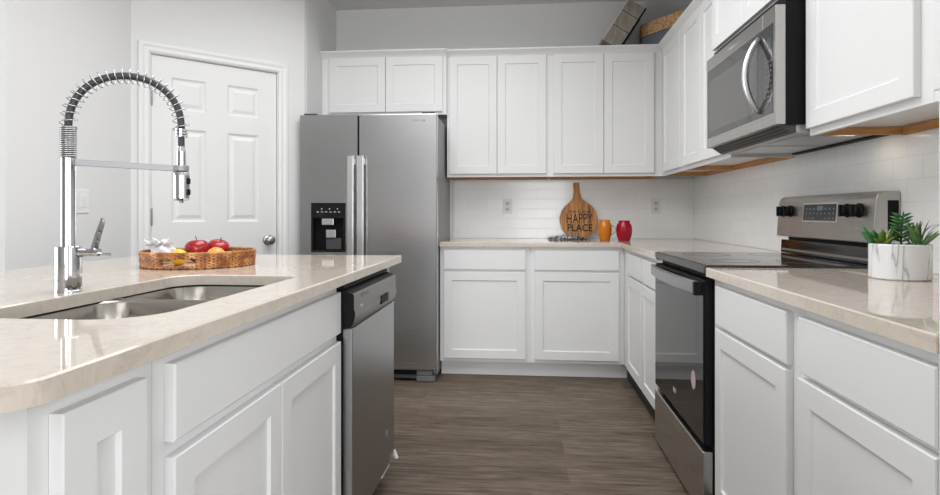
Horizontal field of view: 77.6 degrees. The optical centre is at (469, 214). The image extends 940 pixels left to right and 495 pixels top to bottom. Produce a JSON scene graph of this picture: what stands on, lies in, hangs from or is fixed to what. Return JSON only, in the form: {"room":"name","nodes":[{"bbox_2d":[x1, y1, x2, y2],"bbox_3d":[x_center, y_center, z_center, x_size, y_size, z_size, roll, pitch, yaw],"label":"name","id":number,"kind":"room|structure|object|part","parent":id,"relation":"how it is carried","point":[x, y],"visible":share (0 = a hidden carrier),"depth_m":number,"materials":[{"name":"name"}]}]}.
{"room":"kitchen","nodes":[
{"label":"kitchen","id":0,"kind":"room"},
{"bbox_2d":[0,0,130,270],"bbox_3d":[-2.015,-0.264,2.964,0.110,2.730,0.892,0,0,5],"label":"wall","id":1,"kind":"structure","parent":0,"point":[47,47],"depth_m":2.78,"materials":[{"name":"white paint"}]},
{"bbox_2d":[76,189,88,212],"bbox_3d":[-1.957,-0.065,2.933,0.009,0.118,0.127,0,0,5],"label":"light switch","id":2,"kind":"object","parent":1,"relation":"attached to","point":[82,196],"visible":0.73,"depth_m":2.95,"materials":[{"name":"white plastic"}]},
{"bbox_2d":[131,0,304,256],"bbox_3d":[-1.563,-0.264,3.701,1.041,2.730,0.110,0,0,-40],"label":"wall","id":3,"kind":"structure","parent":0,"point":[266,30],"depth_m":3.71,"materials":[{"name":"white paint"}]},
{"bbox_2d":[138,39,287,254],"bbox_3d":[-1.588,0.051,3.662,0.884,2.100,0.119,0,0,-40],"label":"door frame","id":4,"kind":"structure","parent":3,"relation":"attached to","point":[145,47],"depth_m":3.57,"materials":[{"name":"white paint"}]},
{"bbox_2d":[150,54,276,254],"bbox_3d":[-1.560,0.079,3.624,0.753,2.020,0.100,0,0,-40],"label":"door","id":5,"kind":"structure","parent":3,"relation":"in","point":[230,143],"depth_m":3.63,"materials":[{"name":"white paint"}]},
{"bbox_3d":[-1.306,0.169,3.816,0.068,0.068,0.068,0,0,-40],"label":"knob","id":6,"kind":"part","parent":5,"relation":"part of","materials":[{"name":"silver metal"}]},
{"bbox_2d":[305,0,335,114],"bbox_3d":[-1.146,-0.264,4.413,0.110,2.730,0.749,0,0,5],"label":"wall","id":7,"kind":"structure","parent":0,"point":[320,15],"depth_m":4.22,"materials":[{"name":"white paint"}]},
{"bbox_2d":[327,0,645,9],"bbox_3d":[-1.198,-1.654,-0.401,8.800,0.050,10.350,0,0,5],"label":"ceiling","id":8,"kind":"structure","parent":0,"point":[337,4],"depth_m":4.52,"materials":[{"name":"white paint"}]},
{"bbox_2d":[336,0,692,238],"bbox_3d":[0.320,-0.264,4.602,2.777,2.730,0.110,0,0,5],"label":"wall","id":9,"kind":"structure","parent":0,"point":[585,23],"depth_m":4.56,"materials":[{"name":"white paint"}]},
{"bbox_2d":[322,56,446,121],"bbox_3d":[-0.619,-0.953,4.451,0.929,0.463,0.358,0,0,5],"label":"upper cabinet","id":10,"kind":"object","parent":9,"relation":"attached to","point":[388,85],"visible":0.72,"depth_m":4.27,"materials":[{"name":"white paint"}]},
{"bbox_3d":[-0.828,-0.946,4.300,0.420,0.399,0.019,0,0,5],"label":"door","id":11,"kind":"part","parent":10,"relation":"part of","materials":[{"name":"white paint"}]},
{"bbox_3d":[-0.407,-0.946,4.262,0.418,0.399,0.019,0,0,5],"label":"door","id":12,"kind":"part","parent":10,"relation":"part of","materials":[{"name":"white paint"}]},
{"bbox_3d":[-0.618,-0.737,4.470,0.929,0.030,0.320,0,0,5],"label":"rail","id":13,"kind":"part","parent":10,"relation":"part of","materials":[{"name":"brown wood"}]},
{"bbox_2d":[454,181,454,237],"bbox_3d":[-0.123,-0.036,4.582,0.010,0.446,0.010,0,0,5],"label":"trim","id":14,"kind":"structure","parent":9,"relation":"attached to","point":[454,181],"depth_m":4.58,"materials":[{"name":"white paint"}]},
{"bbox_2d":[447,55,549,179],"bbox_3d":[0.217,-0.726,4.392,0.745,0.918,0.327,0,0,5],"label":"upper cabinet","id":15,"kind":"object","parent":9,"relation":"attached to","point":[498,107],"visible":1,"depth_m":4.23,"materials":[{"name":"white paint"}]},
{"bbox_3d":[0.022,-0.719,4.255,0.346,0.853,0.019,0,0,5],"label":"door","id":16,"kind":"part","parent":15,"relation":"part of","materials":[{"name":"white paint"}]},
{"bbox_3d":[0.218,-0.282,4.410,0.745,0.030,0.289,0,0,5],"label":"rail","id":17,"kind":"part","parent":15,"relation":"part of","materials":[{"name":"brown wood"}]},
{"bbox_3d":[0.373,-0.719,4.223,0.351,0.853,0.019,0,0,5],"label":"door","id":18,"kind":"part","parent":15,"relation":"part of","materials":[{"name":"white paint"}]},
{"bbox_2d":[503,199,511,213],"bbox_3d":[0.290,-0.061,4.537,0.072,0.116,0.007,0,0,5],"label":"wall outlet","id":19,"kind":"object","parent":9,"relation":"attached to","point":[507,203],"visible":1,"depth_m":4.54,"materials":[{"name":"white plastic"}]},
{"bbox_2d":[455,178,693,238],"bbox_3d":[0.786,-0.042,4.501,1.815,0.458,0.008,0,0,5],"label":"backsplash","id":20,"kind":"structure","parent":9,"relation":"attached to","point":[537,205],"depth_m":4.50,"materials":[{"name":"tile"}]},
{"bbox_2d":[548,52,661,179],"bbox_3d":[0.983,-0.726,4.323,0.792,0.918,0.327,0,0,5],"label":"upper cabinet","id":21,"kind":"object","parent":9,"relation":"attached to","point":[606,108],"visible":0.98,"depth_m":4.16,"materials":[{"name":"white paint"}]},
{"bbox_3d":[0.776,-0.719,4.187,0.353,0.853,0.019,0,0,5],"label":"door","id":22,"kind":"part","parent":21,"relation":"part of","materials":[{"name":"white paint"}]},
{"bbox_3d":[0.984,-0.282,4.342,0.792,0.030,0.289,0,0,5],"label":"rail","id":23,"kind":"part","parent":21,"relation":"part of","materials":[{"name":"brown wood"}]},
{"bbox_2d":[599,0,645,44],"bbox_3d":[1.122,-1.373,4.336,0.318,0.374,0.246,0,0,5],"label":"wooden crate","id":24,"kind":"object","parent":21,"relation":"on","point":[628,17],"visible":0.76,"depth_m":4.22,"materials":[{"name":"brown wood"}]},
{"bbox_3d":[1.128,-0.719,4.156,0.347,0.853,0.019,0,0,5],"label":"door","id":25,"kind":"part","parent":21,"relation":"part of","materials":[{"name":"white paint"}]},
{"bbox_2d":[651,199,660,213],"bbox_3d":[1.411,-0.061,4.437,0.072,0.116,0.007,0,0,5],"label":"wall outlet","id":26,"kind":"object","parent":9,"relation":"attached to","point":[655,203],"visible":1,"depth_m":4.43,"materials":[{"name":"white plastic"}]},
{"bbox_2d":[372,367,688,494],"bbox_3d":[-1.198,1.126,-0.401,8.800,0.050,10.350,0,0,5],"label":"floor","id":27,"kind":"structure","parent":0,"point":[455,434],"depth_m":2.86,"materials":[{"name":"wood"}]},
{"bbox_2d":[0,362,150,494],"bbox_3d":[-0.802,0.660,0.826,0.630,0.882,0.230,0,0,5],"label":"base cabinet","id":28,"kind":"object","parent":27,"relation":"on","point":[95,439],"visible":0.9,"depth_m":0.75,"materials":[{"name":"white paint"}]},
{"bbox_3d":[-0.499,0.608,0.795,0.019,0.727,0.162,0,0,5],"label":"door","id":29,"kind":"part","parent":28,"relation":"part of","materials":[{"name":"white paint"}]},
{"bbox_2d":[111,288,340,494],"bbox_3d":[-0.751,0.660,1.396,0.630,0.882,0.912,0,0,5],"label":"base cabinet","id":30,"kind":"object","parent":27,"relation":"on","point":[254,407],"visible":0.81,"depth_m":1.24,"materials":[{"name":"white paint"}]},
{"bbox_2d":[0,254,400,412],"bbox_3d":[-0.990,0.203,1.701,1.180,0.031,2.045,0,0,5],"label":"countertop","id":31,"kind":"structure","parent":30,"relation":"on","point":[42,361],"depth_m":1.13,"materials":[{"name":"stone"}]},
{"bbox_2d":[53,68,190,292],"bbox_3d":[-0.861,-0.089,1.454,0.302,0.552,0.066,0,0,-15],"label":"kitchen faucet","id":32,"kind":"object","parent":31,"relation":"on","point":[68,256],"visible":1,"depth_m":1.42,"materials":[{"name":"silver metal"}]},
{"bbox_3d":[-0.911,0.056,1.420,0.077,0.094,0.021,0,0,1],"label":"lever","id":33,"kind":"part","parent":32,"relation":"part of","materials":[{"name":"silver metal"}]},
{"bbox_2d":[19,285,265,319],"bbox_3d":[-0.738,0.316,1.426,0.415,0.194,0.793,0,0,5],"label":"sink","id":34,"kind":"object","parent":31,"relation":"in","point":[170,299],"visible":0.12,"depth_m":1.49,"materials":[{"name":"silver metal"}]},
{"bbox_3d":[-0.753,0.316,1.261,0.415,0.194,0.463,0,0,5],"label":"bowl","id":35,"kind":"part","parent":34,"relation":"part of","materials":[{"name":"silver metal"}]},
{"bbox_3d":[-0.718,0.316,1.654,0.415,0.194,0.334,0,0,5],"label":"bowl","id":36,"kind":"part","parent":34,"relation":"part of","materials":[{"name":"silver metal"}]},
{"bbox_2d":[138,247,255,269],"bbox_3d":[-0.994,0.158,2.150,0.392,0.059,0.392,0,0,5],"label":"woven tray","id":37,"kind":"object","parent":31,"relation":"on","point":[237,256],"visible":0.85,"depth_m":2.00,"materials":[{"name":"wicker"}]},
{"bbox_2d":[143,237,175,260],"bbox_3d":[-1.141,0.126,2.151,0.111,0.088,0.134,0,0,-31],"label":"napkin","id":38,"kind":"object","parent":37,"relation":"on","point":[162,246],"visible":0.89,"depth_m":2.12,"materials":[{"name":"white fabric"}]},
{"bbox_2d":[170,249,186,264],"bbox_3d":[-1.034,0.152,2.081,0.059,0.058,0.067,0,0,5],"label":"lemon","id":39,"kind":"object","parent":37,"relation":"in","point":[177,261],"visible":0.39,"depth_m":2.06,"materials":[{"name":"yellow food"}]},
{"bbox_2d":[184,236,209,261],"bbox_3d":[-1.026,0.130,2.201,0.088,0.098,0.088,0,0,5],"label":"apple","id":40,"kind":"object","parent":37,"relation":"in","point":[193,246],"visible":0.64,"depth_m":2.17,"materials":[{"name":"red food"}]},
{"bbox_2d":[208,247,224,251],"bbox_3d":[-0.906,0.150,2.085,0.067,0.064,0.066,0,0,5],"label":"orange","id":41,"kind":"object","parent":37,"relation":"in","point":[215,249],"visible":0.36,"depth_m":2.07,"materials":[{"name":"orange food"}]},
{"bbox_2d":[208,237,229,250],"bbox_3d":[-0.968,0.133,2.249,0.084,0.092,0.084,0,0,5],"label":"apple","id":42,"kind":"object","parent":37,"relation":"in","point":[220,243],"visible":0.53,"depth_m":2.23,"materials":[{"name":"red food"}]},
{"bbox_3d":[-0.467,0.682,1.153,0.019,0.578,0.418,0,0,5],"label":"door","id":43,"kind":"part","parent":30,"relation":"part of","materials":[{"name":"white paint"}]},
{"bbox_3d":[-0.447,0.305,1.377,0.019,0.127,0.869,0,0,5],"label":"false drawer","id":44,"kind":"part","parent":30,"relation":"part of","materials":[{"name":"white paint"}]},
{"bbox_3d":[-0.428,0.682,1.588,0.019,0.578,0.446,0,0,5],"label":"door","id":45,"kind":"part","parent":30,"relation":"part of","materials":[{"name":"white paint"}]},
{"bbox_2d":[336,269,397,494],"bbox_3d":[-0.646,0.663,2.164,0.644,0.876,0.622,0,0,5],"label":"dishwasher","id":46,"kind":"object","parent":27,"relation":"on","point":[366,337],"visible":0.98,"depth_m":2.00,"materials":[{"name":"grey metal"}]},
{"bbox_3d":[-0.353,0.297,2.127,0.042,0.119,0.601,0,0,5],"label":"control panel","id":47,"kind":"part","parent":46,"relation":"part of","materials":[{"name":"silver metal"}]},
{"bbox_2d":[300,112,449,381],"bbox_3d":[-0.645,0.214,4.213,0.922,1.775,0.800,0,0,5],"label":"refrigerator","id":48,"kind":"object","parent":27,"relation":"on","point":[371,184],"visible":0.8,"depth_m":3.85,"materials":[{"name":"grey metal"}]},
{"bbox_3d":[-0.944,0.050,3.881,0.080,0.042,0.006,0,0,5],"label":"spout","id":49,"kind":"part","parent":48,"relation":"part of","materials":[{"name":"white"}]},
{"bbox_3d":[-0.937,0.181,3.920,0.392,1.684,0.064,0,0,5],"label":"freezer door","id":50,"kind":"part","parent":48,"relation":"part of","materials":[{"name":"silver metal"}]},
{"bbox_3d":[-0.910,0.196,3.906,0.103,0.074,0.006,0,0,5],"label":"paddle plate","id":51,"kind":"part","parent":48,"relation":"part of","materials":[{"name":"grey plastic"}]},
{"bbox_3d":[-0.783,0.058,3.849,0.045,0.886,0.050,0,0,5],"label":"handle","id":52,"kind":"part","parent":48,"relation":"part of","materials":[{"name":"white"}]},
{"bbox_3d":[-0.718,0.058,3.843,0.045,0.886,0.050,0,0,5],"label":"handle","id":53,"kind":"part","parent":48,"relation":"part of","materials":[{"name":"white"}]},
{"bbox_3d":[-0.473,0.181,3.878,0.519,1.684,0.064,0,0,5],"label":"fresh food door","id":54,"kind":"part","parent":48,"relation":"part of","materials":[{"name":"silver metal"}]},
{"bbox_3d":[-0.731,1.072,3.900,0.764,0.022,0.008,0,0,5],"label":"grille trim","id":55,"kind":"part","parent":48,"relation":"part of","materials":[{"name":"grey plastic"}]},
{"bbox_2d":[381,267,388,478],"bbox_3d":[-0.661,0.660,2.523,0.608,0.882,0.129,0,0,5],"label":"island end panel","id":56,"kind":"object","parent":27,"relation":"on","point":[388,267],"visible":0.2,"depth_m":2.51,"materials":[{"name":"white paint"}]},
{"bbox_2d":[440,247,529,375],"bbox_3d":[0.126,0.660,4.249,0.608,0.882,0.627,0,0,5],"label":"base cabinet","id":57,"kind":"object","parent":27,"relation":"on","point":[485,291],"visible":0.97,"depth_m":3.94,"materials":[{"name":"white paint"}]},
{"bbox_3d":[0.097,0.309,3.946,0.554,0.131,0.019,0,0,5],"label":"drawer","id":58,"kind":"part","parent":57,"relation":"part of","materials":[{"name":"white paint"}]},
{"bbox_3d":[0.097,0.680,3.946,0.554,0.584,0.019,0,0,5],"label":"door","id":59,"kind":"part","parent":57,"relation":"part of","materials":[{"name":"white paint"}]},
{"bbox_2d":[530,247,626,377],"bbox_3d":[0.753,0.660,4.193,0.650,0.882,0.627,0,0,5],"label":"base cabinet","id":60,"kind":"object","parent":27,"relation":"on","point":[577,293],"visible":0.9,"depth_m":3.89,"materials":[{"name":"white paint"}]},
{"bbox_3d":[0.708,0.309,3.891,0.555,0.131,0.019,0,0,5],"label":"drawer","id":61,"kind":"part","parent":60,"relation":"part of","materials":[{"name":"white paint"}]},
{"bbox_3d":[0.708,0.680,3.891,0.555,0.584,0.019,0,0,5],"label":"door","id":62,"kind":"part","parent":60,"relation":"part of","materials":[{"name":"white paint"}]},
{"bbox_2d":[624,249,649,412],"bbox_3d":[1.292,0.660,3.555,0.636,0.882,0.712,0,0,5],"label":"base cabinet","id":63,"kind":"object","parent":27,"relation":"on","point":[633,283],"visible":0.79,"depth_m":3.49,"materials":[{"name":"white paint"}]},
{"bbox_3d":[0.974,0.309,3.458,0.019,0.131,0.434,0,0,5],"label":"drawer","id":64,"kind":"part","parent":63,"relation":"part of","materials":[{"name":"white paint"}]},
{"bbox_3d":[0.974,0.680,3.458,0.019,0.584,0.434,0,0,5],"label":"door","id":65,"kind":"part","parent":63,"relation":"part of","materials":[{"name":"white paint"}]},
{"bbox_2d":[642,256,662,420],"bbox_3d":[1.242,0.660,2.994,0.636,0.882,0.412,0,0,5],"label":"base cabinet","id":66,"kind":"object","parent":27,"relation":"on","point":[649,385],"visible":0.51,"depth_m":3.06,"materials":[{"name":"white paint"}]},
{"bbox_2d":[439,238,778,259],"bbox_3d":[0.695,0.203,3.669,1.846,0.031,1.664,0,0,5],"label":"countertop","id":67,"kind":"structure","parent":66,"relation":"on","point":[646,247],"depth_m":3.88,"materials":[{"name":"stone"}]},
{"bbox_2d":[548,235,589,239],"bbox_3d":[0.732,0.169,4.326,0.308,0.035,0.108,0,0,5],"label":"kitchen towel","id":68,"kind":"object","parent":67,"relation":"on","point":[562,236],"visible":1,"depth_m":4.29,"materials":[{"name":"fabric"}]},
{"bbox_2d":[560,183,596,237],"bbox_3d":[0.827,-0.027,4.462,0.282,0.430,0.074,0,0,5],"label":"cutting board","id":69,"kind":"object","parent":67,"relation":"on","point":[578,217],"visible":0.97,"depth_m":4.45,"materials":[{"name":"brown wood"}]},
{"bbox_2d":[598,220,615,240],"bbox_3d":[0.969,0.113,4.158,0.124,0.147,0.102,0,0,37],"label":"glass mug","id":70,"kind":"object","parent":67,"relation":"on","point":[604,226],"visible":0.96,"depth_m":4.13,"materials":[{"name":"orange glass"}]},
{"bbox_2d":[616,220,631,240],"bbox_3d":[1.079,0.115,4.094,0.112,0.143,0.112,0,0,5],"label":"glass mug","id":71,"kind":"object","parent":67,"relation":"on","point":[623,228],"visible":1,"depth_m":4.05,"materials":[{"name":"red glass"}]},
{"bbox_3d":[0.935,0.309,3.021,0.019,0.131,0.383,0,0,5],"label":"drawer","id":72,"kind":"part","parent":66,"relation":"part of","materials":[{"name":"white paint"}]},
{"bbox_3d":[0.935,0.680,3.021,0.019,0.584,0.383,0,0,5],"label":"door","id":73,"kind":"part","parent":66,"relation":"part of","materials":[{"name":"white paint"}]},
{"bbox_2d":[715,280,804,494],"bbox_3d":[1.127,0.660,1.697,0.636,0.882,0.655,0,0,5],"label":"base cabinet","id":74,"kind":"object","parent":27,"relation":"on","point":[757,374],"visible":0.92,"depth_m":1.67,"materials":[{"name":"white paint"}]},
{"bbox_3d":[0.819,0.309,1.723,0.019,0.131,0.535,0,0,5],"label":"drawer","id":75,"kind":"part","parent":74,"relation":"part of","materials":[{"name":"white paint"}]},
{"bbox_3d":[0.819,0.680,1.723,0.019,0.584,0.535,0,0,5],"label":"door","id":76,"kind":"part","parent":74,"relation":"part of","materials":[{"name":"white paint"}]},
{"bbox_2d":[706,268,938,353],"bbox_3d":[1.100,0.203,1.455,0.646,0.031,1.147,0,0,5],"label":"countertop","id":77,"kind":"structure","parent":74,"relation":"on","point":[906,312],"depth_m":1.36,"materials":[{"name":"stone"}]},
{"bbox_2d":[857,211,938,280],"bbox_3d":[1.261,0.088,1.698,0.222,0.197,0.153,0,0,23],"label":"succulent planter","id":78,"kind":"object","parent":77,"relation":"on","point":[887,259],"visible":1,"depth_m":1.66,"materials":[{"name":"ceramic"}]},
{"bbox_3d":[1.251,0.136,1.702,0.153,0.102,0.153,0,0,5],"label":"pot","id":79,"kind":"part","parent":78,"relation":"part of","materials":[{"name":"stone"}]},
{"bbox_2d":[651,191,899,494],"bbox_3d":[1.162,0.496,2.412,0.692,1.154,0.769,0,0,5],"label":"electric range","id":80,"kind":"object","parent":27,"relation":"on","point":[822,232],"visible":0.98,"depth_m":2.26,"materials":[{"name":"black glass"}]},
{"bbox_3d":[0.834,0.264,2.448,0.032,0.050,0.715,0,0,5],"label":"door handle","id":81,"kind":"part","parent":80,"relation":"part of","materials":[{"name":"silver metal"}]},
{"bbox_3d":[0.859,0.525,2.438,0.005,0.572,0.744,0,0,5],"label":"door glass","id":82,"kind":"part","parent":80,"relation":"part of","materials":[{"name":"black glass"}]},
{"bbox_3d":[0.873,0.956,2.436,0.037,0.234,0.750,0,0,5],"label":"storage drawer","id":83,"kind":"part","parent":80,"relation":"part of","materials":[{"name":"silver metal"}]},
{"bbox_3d":[0.877,0.525,2.434,0.030,0.583,0.752,0,0,5],"label":"door frame","id":84,"kind":"part","parent":80,"relation":"part of","materials":[{"name":"black plastic"}]},
{"bbox_3d":[0.810,0.264,2.081,0.030,0.048,0.020,0,0,5],"label":"handle","id":85,"kind":"part","parent":80,"relation":"part of","materials":[{"name":"black plastic"}]},
{"bbox_2d":[655,251,867,272],"bbox_3d":[1.166,0.194,2.408,0.621,0.030,0.762,0,0,5],"label":"cooktop","id":86,"kind":"object","parent":80,"relation":"in","point":[697,262],"depth_m":2.26,"materials":[{"name":"black glass"}]},
{"bbox_3d":[1.440,-0.014,2.715,0.031,0.052,0.052,0,0,5],"label":"control knob","id":87,"kind":"part","parent":80,"relation":"part of","materials":[{"name":"black plastic"}]},
{"bbox_3d":[1.433,-0.014,2.642,0.031,0.052,0.052,0,0,5],"label":"control knob","id":88,"kind":"part","parent":80,"relation":"part of","materials":[{"name":"black plastic"}]},
{"bbox_3d":[1.430,0.161,2.380,0.002,0.010,0.730,0,0,5],"label":"riser trim","id":89,"kind":"part","parent":80,"relation":"part of","materials":[{"name":"black metal"}]},
{"bbox_3d":[1.392,-0.014,2.182,0.031,0.052,0.052,0,0,5],"label":"control knob","id":90,"kind":"part","parent":80,"relation":"part of","materials":[{"name":"black plastic"}]},
{"bbox_3d":[1.385,-0.014,2.104,0.031,0.052,0.052,0,0,5],"label":"control knob","id":91,"kind":"part","parent":80,"relation":"part of","materials":[{"name":"black plastic"}]},
{"bbox_2d":[798,310,938,494],"bbox_3d":[1.076,0.660,1.127,0.636,0.882,0.487,0,0,5],"label":"base cabinet","id":92,"kind":"object","parent":27,"relation":"on","point":[868,402],"visible":0.97,"depth_m":1.13,"materials":[{"name":"white paint"}]},
{"bbox_3d":[0.769,0.680,1.159,0.019,0.584,0.467,0,0,5],"label":"door","id":93,"kind":"part","parent":92,"relation":"part of","materials":[{"name":"white paint"}]},
{"bbox_2d":[939,0,939,494],"bbox_3d":[1.104,-0.264,0.818,0.761,2.730,0.118,0,0,5],"label":"wall","id":94,"kind":"structure","parent":0,"point":[939,0],"depth_m":0.91,"materials":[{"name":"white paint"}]},
{"bbox_3d":[1.599,-0.264,2.689,0.110,2.730,3.694,0,0,5],"label":"wall","id":95,"kind":"structure","parent":0,"visible":0},
{"bbox_2d":[663,30,732,175],"bbox_3d":[1.484,-0.726,3.861,0.326,0.917,0.543,0,0,5],"label":"upper cabinet","id":96,"kind":"object","parent":95,"relation":"attached to","point":[672,166],"visible":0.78,"depth_m":3.85,"materials":[{"name":"white paint"}]},
{"bbox_2d":[640,10,684,55],"bbox_3d":[1.437,-1.294,4.215,0.200,0.214,0.420,0,0,-30],"label":"woven basket","id":97,"kind":"object","parent":96,"relation":"on","point":[652,32],"visible":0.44,"depth_m":4.19,"materials":[{"name":"beige wicker"}]},
{"bbox_3d":[1.328,-0.719,3.846,0.019,0.853,0.440,0,0,5],"label":"door","id":98,"kind":"part","parent":96,"relation":"part of","materials":[{"name":"white paint"}]},
{"bbox_3d":[1.503,-0.282,3.868,0.289,0.030,0.525,0,0,5],"label":"rail","id":99,"kind":"part","parent":96,"relation":"part of","materials":[{"name":"brown wood"}]},
{"bbox_2d":[681,0,795,169],"bbox_3d":[1.423,-0.726,3.182,0.326,0.917,0.817,0,0,5],"label":"upper cabinet","id":100,"kind":"object","parent":95,"relation":"attached to","point":[696,33],"visible":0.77,"depth_m":3.27,"materials":[{"name":"white paint"}]},
{"bbox_2d":[320,0,703,58],"bbox_3d":[0.074,-1.173,3.576,2.468,0.048,1.362,0,0,5],"label":"crown molding","id":101,"kind":"structure","parent":100,"relation":"attached to","point":[693,6],"depth_m":4.21,"materials":[{"name":"white paint"}]},
{"bbox_3d":[1.288,-0.719,3.395,0.019,0.853,0.375,0,0,5],"label":"door","id":102,"kind":"part","parent":100,"relation":"part of","materials":[{"name":"white paint"}]},
{"bbox_3d":[1.253,-0.719,3.006,0.019,0.853,0.398,0,0,5],"label":"door","id":103,"kind":"part","parent":100,"relation":"part of","materials":[{"name":"white paint"}]},
{"bbox_3d":[1.443,-0.282,3.190,0.289,0.030,0.799,0,0,5],"label":"rail","id":104,"kind":"part","parent":100,"relation":"part of","materials":[{"name":"brown wood"}]},
{"bbox_2d":[712,0,777,52],"bbox_3d":[1.317,-0.978,2.395,0.398,0.414,0.766,0,0,5],"label":"upper cabinet","id":105,"kind":"object","parent":95,"relation":"attached to","point":[729,17],"visible":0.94,"depth_m":2.54,"materials":[{"name":"white paint"}]},
{"bbox_3d":[1.145,-0.961,2.600,0.019,0.369,0.365,0,0,5],"label":"door","id":106,"kind":"part","parent":105,"relation":"part of","materials":[{"name":"white paint"}]},
{"bbox_3d":[1.111,-0.961,2.228,0.019,0.369,0.373,0,0,5],"label":"door","id":107,"kind":"part","parent":105,"relation":"part of","materials":[{"name":"white paint"}]},
{"bbox_2d":[707,0,888,154],"bbox_3d":[1.270,-0.522,2.399,0.475,0.489,0.762,0,0,5],"label":"microwave","id":108,"kind":"object","parent":105,"relation":"attached to","point":[756,82],"visible":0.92,"depth_m":2.17,"materials":[{"name":"silver metal"}]},
{"bbox_3d":[1.119,-0.522,2.468,0.034,0.418,0.652,0,0,5],"label":"door","id":109,"kind":"part","parent":108,"relation":"part of","materials":[{"name":"silver metal"}]},
{"bbox_3d":[1.047,-0.514,2.176,0.070,0.288,0.024,0,0,5],"label":"handle","id":110,"kind":"part","parent":108,"relation":"part of","materials":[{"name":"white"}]},
{"bbox_3d":[1.069,-0.515,2.099,0.001,0.317,0.088,0,0,5],"label":"keypad glass","id":111,"kind":"part","parent":108,"relation":"part of","materials":[{"name":"grey"}]},
{"bbox_3d":[1.085,-0.522,2.088,0.034,0.418,0.108,0,0,5],"label":"control panel","id":112,"kind":"part","parent":108,"relation":"part of","materials":[{"name":"silver metal"}]},
{"bbox_3d":[1.490,-0.281,2.379,0.030,0.007,0.722,0,0,5],"label":"trim","id":113,"kind":"part","parent":108,"relation":"part of","materials":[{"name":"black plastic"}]},
{"bbox_2d":[693,128,938,273],"bbox_3d":[1.535,-0.056,2.639,0.008,0.486,3.583,0,0,5],"label":"backsplash","id":114,"kind":"structure","parent":95,"relation":"attached to","point":[735,207],"depth_m":2.56,"materials":[{"name":"tile"}]},
{"bbox_2d":[806,0,938,135],"bbox_3d":[1.291,-0.726,1.704,0.326,0.917,0.611,0,0,5],"label":"upper cabinet","id":115,"kind":"object","parent":95,"relation":"attached to","point":[870,63],"visible":0.97,"depth_m":1.70,"materials":[{"name":"white paint"}]},
{"bbox_3d":[1.310,-0.282,1.712,0.289,0.030,0.593,0,0,5],"label":"rail","id":116,"kind":"part","parent":115,"relation":"part of","materials":[{"name":"brown wood"}]},
{"bbox_2d":[934,0,938,101],"bbox_3d":[1.240,-0.726,1.134,0.326,0.917,0.531,0,0,5],"label":"upper cabinet","id":117,"kind":"object","parent":95,"relation":"attached to","point":[936,2],"visible":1,"depth_m":1.38,"materials":[{"name":"white paint"}]}
]}

